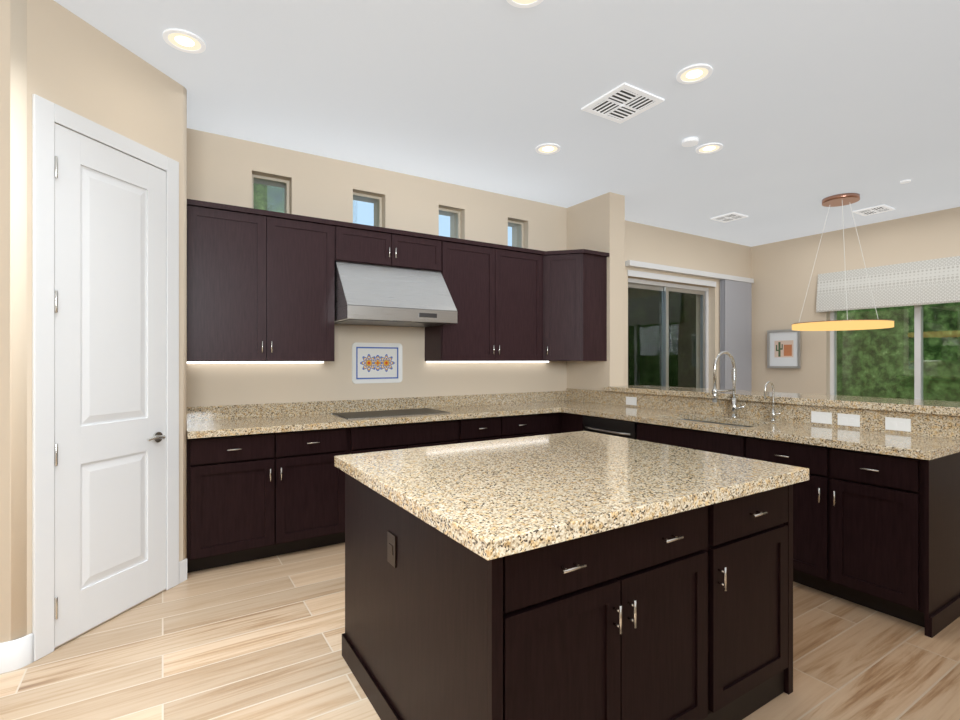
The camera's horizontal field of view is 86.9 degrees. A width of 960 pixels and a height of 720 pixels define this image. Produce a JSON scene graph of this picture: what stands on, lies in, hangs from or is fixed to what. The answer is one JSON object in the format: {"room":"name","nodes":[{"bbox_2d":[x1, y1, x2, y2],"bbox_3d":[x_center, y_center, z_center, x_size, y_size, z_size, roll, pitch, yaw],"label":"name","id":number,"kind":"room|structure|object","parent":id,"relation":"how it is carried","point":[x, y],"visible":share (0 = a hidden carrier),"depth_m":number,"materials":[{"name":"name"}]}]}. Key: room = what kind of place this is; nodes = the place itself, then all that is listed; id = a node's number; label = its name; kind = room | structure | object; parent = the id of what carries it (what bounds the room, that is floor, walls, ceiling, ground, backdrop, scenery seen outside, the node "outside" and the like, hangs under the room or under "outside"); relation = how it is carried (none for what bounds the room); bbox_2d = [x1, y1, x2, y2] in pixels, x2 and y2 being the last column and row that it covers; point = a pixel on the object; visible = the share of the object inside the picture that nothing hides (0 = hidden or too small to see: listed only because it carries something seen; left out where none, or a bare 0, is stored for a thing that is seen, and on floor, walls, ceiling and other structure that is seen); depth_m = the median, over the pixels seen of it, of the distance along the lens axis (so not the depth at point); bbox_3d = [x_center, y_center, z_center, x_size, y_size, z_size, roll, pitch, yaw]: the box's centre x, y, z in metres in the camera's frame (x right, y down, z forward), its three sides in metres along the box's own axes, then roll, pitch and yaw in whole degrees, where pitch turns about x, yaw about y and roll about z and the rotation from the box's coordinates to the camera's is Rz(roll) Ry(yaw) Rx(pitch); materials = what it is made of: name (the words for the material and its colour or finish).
{"room":"kitchen","nodes":[
{"label":"kitchen","id":0,"kind":"room"},
{"bbox_2d":[0,0,9,642],"bbox_3d":[-2.811,-0.167,2.578,0.873,3.098,1.304,0,0,-32],"label":"wall","id":1,"kind":"structure","parent":0,"point":[4,320],"depth_m":2.25,"materials":[{"name":"beige paint"}]},
{"bbox_2d":[10,0,186,648],"bbox_3d":[-2.142,-0.167,2.997,0.707,3.098,1.304,0,0,-32],"label":"wall","id":2,"kind":"structure","parent":0,"point":[61,56],"depth_m":2.40,"materials":[{"name":"beige paint"}]},
{"bbox_2d":[0,559,186,673],"bbox_3d":[2.399,1.317,1.933,9.018,0.130,7.928,0,0,-32],"label":"baseboard","id":3,"kind":"structure","parent":2,"relation":"attached to","point":[16,654],"depth_m":2.27,"materials":[{"name":"white wood"}]},
{"bbox_2d":[32,94,178,660],"bbox_3d":[-1.955,0.081,2.723,0.016,2.602,0.824,0,0,13],"label":"door frame","id":4,"kind":"structure","parent":2,"relation":"attached to","point":[47,114],"depth_m":2.38,"materials":[{"name":"white wood"}]},
{"bbox_2d":[54,123,165,647],"bbox_3d":[-1.955,0.121,2.719,0.459,2.498,0.469,0,0,-32],"label":"pantry door","id":5,"kind":"structure","parent":2,"relation":"in","point":[109,382],"depth_m":2.67,"materials":[{"name":"white wood"}]},
{"bbox_2d":[187,128,750,406],"bbox_3d":[0.214,-0.168,5.421,9.620,3.100,0.300,0,0,-32],"label":"wall","id":6,"kind":"structure","parent":0,"point":[221,169],"depth_m":4.66,"materials":[{"name":"beige paint"}]},
{"bbox_2d":[187,199,338,360],"bbox_3d":[-1.663,-0.541,3.861,1.018,1.103,0.348,0,0,-32],"label":"upper cabinet","id":7,"kind":"object","parent":6,"relation":"attached to","point":[260,285],"depth_m":3.69,"materials":[{"name":"brown wood"}]},
{"bbox_2d":[187,361,548,363],"bbox_3d":[-0.706,0.018,4.630,3.420,0.015,0.038,0,0,-32],"label":"under-cabinet light strip","id":8,"kind":"object","parent":7,"relation":"attached to","point":[195,362],"visible":0.93,"depth_m":4.14,"materials":[{"name":"white plastic"}]},
{"bbox_2d":[252,174,288,213],"bbox_3d":[-1.726,-1.306,4.158,0.298,0.373,0.050,0,0,-32],"label":"window","id":9,"kind":"structure","parent":6,"relation":"in","point":[273,180],"depth_m":4.17,"materials":[{"name":"beige"}]},
{"bbox_2d":[353,192,381,226],"bbox_3d":[-1.040,-1.306,4.588,0.298,0.373,0.050,0,0,-32],"label":"window","id":10,"kind":"structure","parent":6,"relation":"in","point":[373,198],"depth_m":4.61,"materials":[{"name":"beige"}]},
{"bbox_2d":[352,342,401,383],"bbox_3d":[-0.914,0.027,4.529,0.470,0.360,0.012,0,0,-32],"label":"picture","id":11,"kind":"object","parent":6,"relation":"attached to","point":[376,362],"visible":1,"depth_m":4.52,"materials":[{"name":"ceramic"}]},
{"bbox_2d":[339,221,442,270],"bbox_3d":[-0.830,-0.940,4.382,0.944,0.305,0.348,0,0,-32],"label":"upper cabinet","id":12,"kind":"object","parent":6,"relation":"attached to","point":[358,243],"depth_m":4.22,"materials":[{"name":"brown wood"}]},
{"bbox_2d":[335,260,456,326],"bbox_3d":[-0.753,-0.545,4.258,0.932,0.483,0.640,0,0,-32],"label":"steel range hood","id":13,"kind":"object","parent":6,"relation":"attached to","point":[374,294],"visible":0.92,"depth_m":4.05,"materials":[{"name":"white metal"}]},
{"bbox_2d":[439,208,459,238],"bbox_3d":[-0.332,-1.306,5.031,0.288,0.373,0.050,0,0,-32],"label":"window","id":14,"kind":"structure","parent":6,"relation":"in","point":[457,217],"depth_m":5.07,"materials":[{"name":"beige"}]},
{"bbox_2d":[425,236,546,360],"bbox_3d":[0.096,-0.541,4.937,1.216,1.103,0.392,0,0,-32],"label":"upper cabinet","id":15,"kind":"object","parent":6,"relation":"attached to","point":[498,292],"depth_m":4.77,"materials":[{"name":"brown wood"}]},
{"bbox_2d":[508,220,522,247],"bbox_3d":[0.346,-1.306,5.456,0.268,0.373,0.050,0,0,-32],"label":"window","id":16,"kind":"structure","parent":6,"relation":"in","point":[520,232],"depth_m":5.50,"materials":[{"name":"beige"}]},
{"bbox_2d":[547,249,606,360],"bbox_3d":[0.883,-0.541,5.303,0.608,1.103,0.608,0,0,-32],"label":"upper cabinet","id":17,"kind":"object","parent":6,"relation":"attached to","point":[576,279],"depth_m":5.07,"materials":[{"name":"brown wood"}]},
{"bbox_2d":[628,278,708,388],"bbox_3d":[2.507,0.172,6.857,1.788,2.419,0.100,0,0,-32],"label":"window","id":18,"kind":"structure","parent":6,"relation":"in","point":[667,288],"depth_m":6.88,"materials":[{"name":"white"}]},
{"bbox_2d":[628,270,715,286],"bbox_3d":[2.590,-1.076,6.724,1.810,0.074,0.010,0,0,-32],"label":"trim","id":19,"kind":"structure","parent":6,"relation":"attached to","point":[633,273],"depth_m":6.67,"materials":[{"name":"white paint"}]},
{"bbox_2d":[625,260,753,390],"bbox_3d":[2.946,0.067,6.910,2.690,2.570,0.074,0,0,-32],"label":"blind","id":20,"kind":"object","parent":6,"relation":"attached to","point":[736,317],"visible":0.67,"depth_m":7.33,"materials":[{"name":"white"}]},
{"bbox_2d":[0,542,959,719],"bbox_3d":[2.399,1.412,1.934,9.620,0.060,8.530,0,0,-32],"label":"floor","id":21,"kind":"structure","parent":0,"point":[258,639],"depth_m":2.32,"materials":[{"name":"brown wood"}]},
{"bbox_2d":[187,427,350,572],"bbox_3d":[-1.580,0.940,3.747,1.039,0.884,0.629,0,0,-32],"label":"base cabinet","id":22,"kind":"object","parent":21,"relation":"on","point":[250,497],"depth_m":3.45,"materials":[{"name":"brown wood"}]},
{"bbox_2d":[187,388,594,438],"bbox_3d":[-0.429,0.407,4.451,3.737,0.180,0.659,0,0,-32],"label":"countertop","id":23,"kind":"structure","parent":22,"relation":"on","point":[245,419],"depth_m":4.13,"materials":[{"name":"beige stone"}]},
{"bbox_2d":[331,408,450,418],"bbox_3d":[-0.749,0.449,4.284,0.890,0.005,0.465,0,0,-32],"label":"glass cooktop","id":24,"kind":"object","parent":23,"relation":"in","point":[381,413],"visible":0.98,"depth_m":4.22,"materials":[{"name":"black glass"}]},
{"bbox_2d":[351,419,470,453],"bbox_3d":[-0.709,0.940,4.293,1.018,0.884,0.629,0,0,-32],"label":"base cabinet","id":25,"kind":"object","parent":21,"relation":"on","point":[364,439],"depth_m":4.02,"materials":[{"name":"brown wood"}]},
{"bbox_2d":[471,414,538,441],"bbox_3d":[-0.012,0.940,4.730,0.918,0.884,0.629,0,0,-32],"label":"base cabinet","id":26,"kind":"object","parent":21,"relation":"on","point":[503,427],"depth_m":4.50,"materials":[{"name":"brown wood"}]},
{"bbox_2d":[342,473,729,719],"bbox_3d":[0.128,0.940,2.107,1.012,0.884,1.245,0,0,-32],"label":"base cabinet","id":27,"kind":"object","parent":21,"relation":"on","point":[686,615],"depth_m":1.61,"materials":[{"name":"brown wood"}]},
{"bbox_2d":[387,530,395,567],"bbox_3d":[-0.328,0.700,1.875,0.007,0.115,0.075,0,0,-32],"label":"outlet","id":28,"kind":"object","parent":27,"relation":"attached to","point":[391,548],"visible":1,"depth_m":1.87,"materials":[{"name":"brown plastic"}]},
{"bbox_2d":[334,431,808,559],"bbox_3d":[0.340,0.472,2.231,1.585,0.049,1.320,0,0,-32],"label":"countertop","id":29,"kind":"structure","parent":27,"relation":"on","point":[491,499],"depth_m":1.87,"materials":[{"name":"stone"}]},
{"bbox_2d":[539,412,561,434],"bbox_3d":[0.479,0.940,5.037,0.357,0.884,0.629,0,0,-32],"label":"base cabinet","id":30,"kind":"object","parent":21,"relation":"on","point":[549,423],"depth_m":4.81,"materials":[{"name":"brown wood"}]},
{"bbox_2d":[562,412,581,432],"bbox_3d":[0.959,0.940,5.164,0.628,0.884,0.923,0,0,-32],"label":"base cabinet","id":31,"kind":"object","parent":21,"relation":"on","point":[570,422],"depth_m":4.77,"materials":[{"name":"brown wood"}]},
{"bbox_2d":[582,415,633,438],"bbox_3d":[1.382,0.940,4.488,0.628,0.884,0.673,0,0,-32],"label":"dishwasher","id":32,"kind":"object","parent":21,"relation":"on","point":[621,428],"depth_m":4.33,"materials":[{"name":"black metal"}]},
{"bbox_2d":[634,420,750,454],"bbox_3d":[1.784,0.940,3.847,0.628,0.884,0.970,0,0,-32],"label":"base cabinet","id":33,"kind":"object","parent":21,"relation":"on","point":[715,442],"depth_m":3.72,"materials":[{"name":"brown wood"}]},
{"bbox_2d":[730,484,792,719],"bbox_3d":[0.702,0.940,2.466,0.643,0.884,1.245,0,0,-32],"label":"base cabinet","id":34,"kind":"object","parent":21,"relation":"on","point":[761,524],"depth_m":1.99,"materials":[{"name":"brown wood"}]},
{"bbox_2d":[730,434,809,586],"bbox_3d":[2.137,0.940,3.283,0.628,0.884,0.631,0,0,-32],"label":"base cabinet","id":35,"kind":"object","parent":21,"relation":"on","point":[775,451],"depth_m":3.07,"materials":[{"name":"brown wood"}]},
{"bbox_2d":[810,445,959,637],"bbox_3d":[2.369,0.940,2.913,0.628,0.884,0.516,0,0,-32],"label":"base cabinet","id":36,"kind":"object","parent":21,"relation":"on","point":[878,532],"depth_m":2.70,"materials":[{"name":"brown wood"}]},
{"bbox_2d":[563,390,959,459],"bbox_3d":[1.776,0.407,3.833,0.657,0.180,2.730,0,0,-32],"label":"countertop","id":37,"kind":"structure","parent":36,"relation":"on","point":[931,436],"depth_m":3.44,"materials":[{"name":"beige stone"}]},
{"bbox_2d":[626,397,636,404],"bbox_3d":[1.464,0.397,4.906,0.008,0.078,0.127,0,0,-32],"label":"outlet","id":38,"kind":"object","parent":37,"relation":"attached to","point":[631,400],"visible":1,"depth_m":4.90,"materials":[{"name":"white plastic"}]},
{"bbox_2d":[680,419,749,426],"bbox_3d":[1.762,0.591,3.836,0.414,0.183,0.794,0,0,-32],"label":"undermount sink","id":39,"kind":"object","parent":37,"relation":"in","point":[715,423],"visible":0.06,"depth_m":4.03,"materials":[{"name":"silver metal"}]},
{"bbox_2d":[712,351,744,417],"bbox_3d":[1.899,0.191,3.867,0.297,0.521,0.113,0,0,-32],"label":"kitchen faucet","id":40,"kind":"object","parent":37,"relation":"on","point":[715,391],"visible":1,"depth_m":3.92,"materials":[{"name":"silver metal"}]},
{"bbox_2d":[764,381,780,421],"bbox_3d":[2.118,0.303,3.672,0.133,0.297,0.068,0,0,-32],"label":"filter faucet","id":41,"kind":"object","parent":37,"relation":"on","point":[773,410],"visible":1,"depth_m":3.70,"materials":[{"name":"silver metal"}]},
{"bbox_2d":[811,411,831,423],"bbox_3d":[2.352,0.397,3.489,0.008,0.078,0.127,0,0,-32],"label":"outlet","id":42,"kind":"object","parent":37,"relation":"attached to","point":[822,417],"visible":1,"depth_m":3.49,"materials":[{"name":"white plastic"}]},
{"bbox_2d":[838,413,859,426],"bbox_3d":[2.438,0.397,3.351,0.008,0.078,0.127,0,0,-32],"label":"outlet","id":43,"kind":"object","parent":37,"relation":"attached to","point":[848,419],"visible":1,"depth_m":3.34,"materials":[{"name":"white plastic"}]},
{"bbox_2d":[885,417,910,431],"bbox_3d":[2.579,0.397,3.126,0.008,0.078,0.127,0,0,-32],"label":"outlet","id":44,"kind":"object","parent":37,"relation":"attached to","point":[899,424],"visible":1,"depth_m":3.12,"materials":[{"name":"white plastic"}]},
{"bbox_2d":[54,0,959,246],"bbox_3d":[2.399,-1.742,1.934,9.620,0.072,8.530,0,0,-32],"label":"ceiling","id":45,"kind":"structure","parent":0,"point":[799,110],"depth_m":3.26,"materials":[{"name":"white paint"}]},
{"bbox_2d":[163,28,205,53],"bbox_3d":[-1.588,-1.713,2.722,0.200,0.010,0.200,0,0,-32],"label":"recessed light","id":46,"kind":"object","parent":45,"relation":"in","point":[183,40],"visible":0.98,"depth_m":2.72,"materials":[{"name":"white plastic"}]},
{"bbox_2d":[507,0,542,7],"bbox_3d":[0.213,-1.713,2.358,0.200,0.010,0.200,0,0,-32],"label":"recessed light","id":47,"kind":"object","parent":45,"relation":"in","point":[524,3],"visible":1,"depth_m":2.43,"materials":[{"name":"grey plastic"}]},
{"bbox_2d":[536,143,559,154],"bbox_3d":[0.552,-1.713,4.110,0.200,0.010,0.200,0,0,-32],"label":"recessed light","id":48,"kind":"object","parent":45,"relation":"in","point":[548,148],"visible":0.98,"depth_m":4.10,"materials":[{"name":"grey plastic"}]},
{"bbox_2d":[581,82,664,123],"bbox_3d":[0.953,-1.712,3.394,0.380,0.012,0.380,0,0,-32],"label":"ceiling vent","id":49,"kind":"object","parent":45,"relation":"in","point":[622,102],"visible":0.98,"depth_m":3.37,"materials":[{"name":"grey metal"}]},
{"bbox_2d":[682,137,697,146],"bbox_3d":[1.641,-1.703,3.955,0.120,0.030,0.120,0,0,-32],"label":"smoke detector","id":50,"kind":"object","parent":45,"relation":"attached to","point":[689,141],"visible":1,"depth_m":3.93,"materials":[{"name":"grey plastic"}]},
{"bbox_2d":[676,64,712,83],"bbox_3d":[1.284,-1.713,3.035,0.200,0.010,0.200,0,0,-32],"label":"recessed light","id":51,"kind":"object","parent":45,"relation":"in","point":[694,73],"visible":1,"depth_m":3.03,"materials":[{"name":"grey plastic"}]},
{"bbox_2d":[696,143,722,153],"bbox_3d":[1.856,-1.713,4.101,0.200,0.010,0.200,0,0,-32],"label":"recessed light","id":52,"kind":"object","parent":45,"relation":"in","point":[708,148],"visible":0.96,"depth_m":4.10,"materials":[{"name":"grey plastic"}]},
{"bbox_2d":[710,212,747,222],"bbox_3d":[2.994,-1.712,6.089,0.300,0.012,0.300,0,0,-32],"label":"ceiling vent","id":53,"kind":"object","parent":45,"relation":"in","point":[729,217],"visible":1,"depth_m":6.07,"materials":[{"name":"grey metal"}]},
{"bbox_2d":[792,193,893,330],"bbox_3d":[3.823,-1.025,5.369,0.884,1.384,0.884,0,0,-32],"label":"ring pendant light","id":54,"kind":"object","parent":45,"relation":"hanging from","point":[843,199],"visible":1,"depth_m":5.26,"materials":[{"name":"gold metal"}]},
{"bbox_2d":[853,205,894,215],"bbox_3d":[4.509,-1.712,5.799,0.300,0.012,0.300,0,0,-32],"label":"ceiling vent","id":55,"kind":"object","parent":45,"relation":"in","point":[874,210],"visible":1,"depth_m":5.78,"materials":[{"name":"grey metal"}]},
{"bbox_2d":[567,192,624,390],"bbox_3d":[1.247,-0.167,5.506,0.220,3.098,0.648,0,0,-32],"label":"wall","id":56,"kind":"structure","parent":0,"point":[596,223],"depth_m":5.26,"materials":[{"name":"beige paint"}]},
{"bbox_2d":[751,207,959,394],"bbox_3d":[6.428,-0.168,4.281,0.300,3.100,8.230,0,0,-32],"label":"wall","id":57,"kind":"structure","parent":0,"point":[781,273],"depth_m":6.95,"materials":[{"name":"beige paint"}]},
{"bbox_2d":[767,329,800,367],"bbox_3d":[4.341,-0.158,7.240,0.030,0.550,0.450,0,0,-32],"label":"framed picture","id":58,"kind":"object","parent":57,"relation":"attached to","point":[783,348],"visible":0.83,"depth_m":7.23,"materials":[{"name":"white paper"}]},
{"bbox_2d":[816,256,959,311],"bbox_3d":[5.385,-0.903,5.581,0.068,0.520,3.040,0,0,-32],"label":"roman shade","id":59,"kind":"object","parent":57,"relation":"attached to","point":[931,281],"visible":0.92,"depth_m":6.15,"materials":[{"name":"fabric"}]},
{"bbox_2d":[830,302,959,401],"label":"dining window","id":60,"kind":"structure","parent":57,"relation":"in","point":[918,353],"depth_m":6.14,"materials":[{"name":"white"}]},
{"bbox_3d":[2.149,0.849,4.066,0.220,1.065,2.748,0,0,-32],"label":"wall","id":61,"kind":"structure","parent":0,"visible":0},
{"bbox_2d":[604,385,959,415],"bbox_3d":[2.243,0.292,4.114,0.550,0.047,2.810,0,0,-32],"label":"bar","id":62,"kind":"object","parent":61,"relation":"on","point":[913,406],"visible":0.88,"depth_m":3.59,"materials":[{"name":"beige stone"}]},
{"label":"outside","id":63,"kind":"structure","parent":0,"visible":0},
{"bbox_2d":[253,183,355,220],"bbox_3d":[-2.024,-1.818,4.916,1.700,2.000,0.020,0,0,-32],"label":"window","id":64,"kind":"structure","parent":63,"point":[262,195],"depth_m":4.89,"materials":[{"name":"clear glass"}]},
{"bbox_2d":[271,187,370,224],"bbox_3d":[-1.337,-1.818,5.346,1.700,2.000,0.020,0,0,-32],"label":"window","id":65,"kind":"structure","parent":63,"point":[280,209],"depth_m":4.95,"materials":[{"name":"clear glass"}]},
{"bbox_2d":[353,200,449,236],"bbox_3d":[-0.630,-1.818,5.789,1.700,2.000,0.020,0,0,-32],"label":"window","id":66,"kind":"structure","parent":63,"point":[360,218],"depth_m":5.42,"materials":[{"name":"clear glass"}]},
{"bbox_2d":[439,215,511,245],"bbox_3d":[0.048,-1.818,6.214,1.700,2.000,0.020,0,0,-32],"label":"window","id":67,"kind":"structure","parent":63,"point":[509,233],"depth_m":6.40,"materials":[{"name":"clear glass"}]},
{"bbox_2d":[628,288,695,387],"bbox_3d":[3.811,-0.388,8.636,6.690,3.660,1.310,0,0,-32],"label":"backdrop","id":68,"kind":"structure","parent":63,"point":[676,319],"depth_m":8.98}
]}

